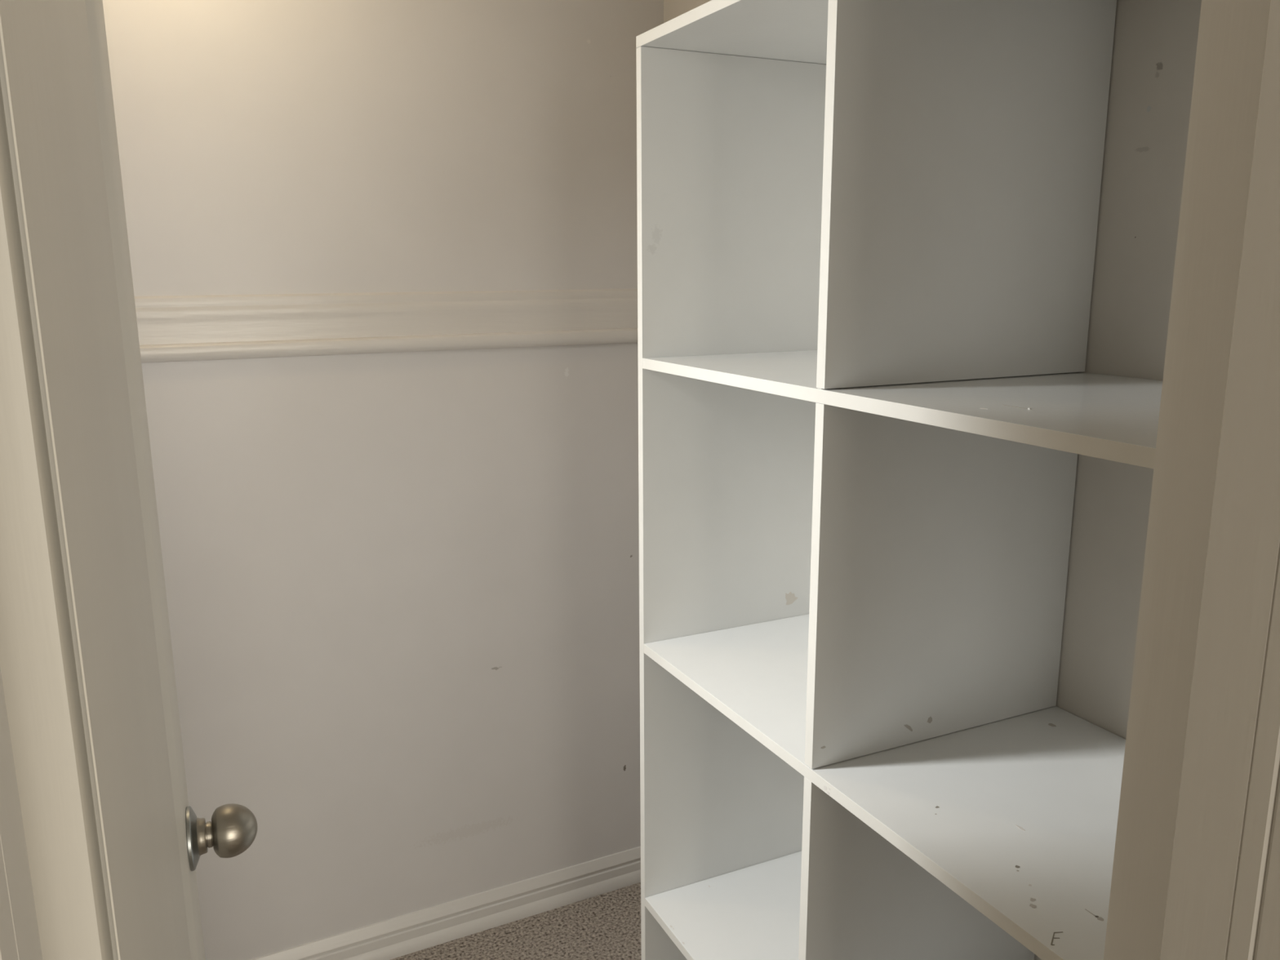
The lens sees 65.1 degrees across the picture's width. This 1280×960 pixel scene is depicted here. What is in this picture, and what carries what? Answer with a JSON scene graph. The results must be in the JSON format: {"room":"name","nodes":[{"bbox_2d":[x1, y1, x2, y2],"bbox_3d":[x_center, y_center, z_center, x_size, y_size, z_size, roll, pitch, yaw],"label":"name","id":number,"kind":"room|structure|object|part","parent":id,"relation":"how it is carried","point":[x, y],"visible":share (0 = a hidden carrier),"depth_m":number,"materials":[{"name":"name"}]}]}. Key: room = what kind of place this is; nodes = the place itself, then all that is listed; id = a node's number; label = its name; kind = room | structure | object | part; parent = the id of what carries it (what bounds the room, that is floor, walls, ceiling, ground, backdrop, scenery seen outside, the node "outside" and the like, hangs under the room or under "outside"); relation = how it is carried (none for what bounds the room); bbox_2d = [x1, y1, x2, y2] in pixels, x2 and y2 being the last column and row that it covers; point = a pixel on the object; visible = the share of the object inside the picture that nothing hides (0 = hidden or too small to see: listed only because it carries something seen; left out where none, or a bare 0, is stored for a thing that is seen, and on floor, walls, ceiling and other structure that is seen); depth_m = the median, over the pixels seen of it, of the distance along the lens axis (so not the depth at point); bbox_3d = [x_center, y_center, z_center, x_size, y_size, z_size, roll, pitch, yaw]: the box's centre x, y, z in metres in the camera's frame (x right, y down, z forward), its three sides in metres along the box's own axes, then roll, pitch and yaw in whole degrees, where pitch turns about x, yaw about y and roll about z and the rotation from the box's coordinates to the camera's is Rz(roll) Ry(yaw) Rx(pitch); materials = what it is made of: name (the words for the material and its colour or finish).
{"room":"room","nodes":[
{"label":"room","id":0,"kind":"room"},
{"bbox_2d":[102,0,663,959],"bbox_3d":[-0.706,-0.089,2.188,1.791,2.420,0.293,-6,13,-25],"label":"wall","id":1,"kind":"structure","parent":0,"point":[402,588],"depth_m":2.15,"materials":[{"name":"paint"}]},
{"bbox_2d":[134,288,637,363],"bbox_3d":[-0.649,-0.312,2.017,1.592,0.124,0.019,-6,13,-26],"label":"wall rail","id":2,"kind":"object","parent":1,"relation":"attached to","point":[171,328],"visible":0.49,"depth_m":2.07,"materials":[{"name":"paint"}]},
{"bbox_2d":[250,845,640,959],"bbox_3d":[-0.641,1.076,2.308,1.592,0.088,0.024,-6,13,-26],"label":"baseboard","id":3,"kind":"structure","parent":1,"relation":"attached to","point":[417,931],"depth_m":2.42,"materials":[{"name":"paint"}]},
{"bbox_2d":[390,882,641,959],"bbox_3d":[-0.134,1.692,-0.167,4.500,0.100,5.600,-6,13,-25],"label":"floor","id":4,"kind":"structure","parent":0,"point":[606,926],"depth_m":2.41,"materials":[{"name":"carpet"}]},
{"bbox_2d":[635,0,1162,959],"bbox_3d":[0.393,0.351,1.327,0.414,1.903,0.961,-6,13,-25],"label":"cube shelving unit","id":5,"kind":"object","parent":4,"relation":"on","point":[867,229],"visible":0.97,"depth_m":1.27,"materials":[{"name":"white laminate"}]},
{"bbox_3d":[0.396,0.800,1.422,0.414,0.016,0.929,-6,13,-25],"label":"shelf","id":6,"kind":"part","parent":5,"relation":"part of","materials":[{"name":"white laminate"}]},
{"bbox_3d":[0.189,0.272,1.746,0.414,1.886,0.016,-6,13,-25],"label":"panel","id":7,"kind":"part","parent":5,"relation":"part of","materials":[{"name":"white plastic"}]},
{"bbox_3d":[0.389,-0.572,1.133,0.414,0.016,0.961,-6,13,-25],"label":"shelf","id":8,"kind":"part","parent":5,"relation":"part of","materials":[{"name":"white plastic"}]},
{"bbox_3d":[0.393,0.343,1.325,0.414,0.016,0.929,-6,13,-25],"label":"shelf","id":9,"kind":"part","parent":5,"relation":"part of","materials":[{"name":"plastic"}]},
{"bbox_3d":[0.391,-0.115,1.229,0.414,0.016,0.929,-6,13,-25],"label":"shelf","id":10,"kind":"part","parent":5,"relation":"part of","materials":[{"name":"plastic"}]},
{"bbox_2d":[663,0,1201,959],"bbox_3d":[0.473,0.008,1.696,0.100,2.420,1.712,-6,13,-25],"label":"wall","id":11,"kind":"structure","parent":0,"point":[1154,46],"depth_m":1.25,"materials":[{"name":"paint"}]},
{"bbox_3d":[-0.478,0.315,0.262,4.500,2.420,0.109,-6,13,-25],"label":"wall","id":12,"kind":"structure","parent":0,"visible":0},
{"bbox_2d":[0,667,42,959],"bbox_3d":[-0.226,0.471,0.412,0.032,2.050,0.120,-6,13,-25],"label":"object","id":13,"kind":"structure","parent":12,"relation":"attached to","point":[20,940],"depth_m":0.33,"materials":[{"name":"paint"}]},
{"bbox_2d":[0,0,257,959],"bbox_3d":[-0.334,0.395,0.773,0.091,2.035,0.641,-5,13,-22],"label":"door","id":14,"kind":"structure","parent":12,"relation":"in","point":[115,843],"depth_m":0.44,"materials":[{"name":"paint"}]},
{"bbox_3d":[-0.413,0.357,1.024,0.043,0.053,0.053,-5,13,-22],"label":"knob","id":15,"kind":"part","parent":14,"relation":"part of","materials":[{"name":"silver metal"}]},
{"bbox_2d":[1103,0,1279,959],"bbox_3d":[0.389,0.374,0.688,0.076,2.120,0.129,-6,13,-25],"label":"door frame","id":16,"kind":"structure","parent":12,"relation":"attached to","point":[1202,762],"depth_m":0.61,"materials":[{"name":"paint"}]}
]}

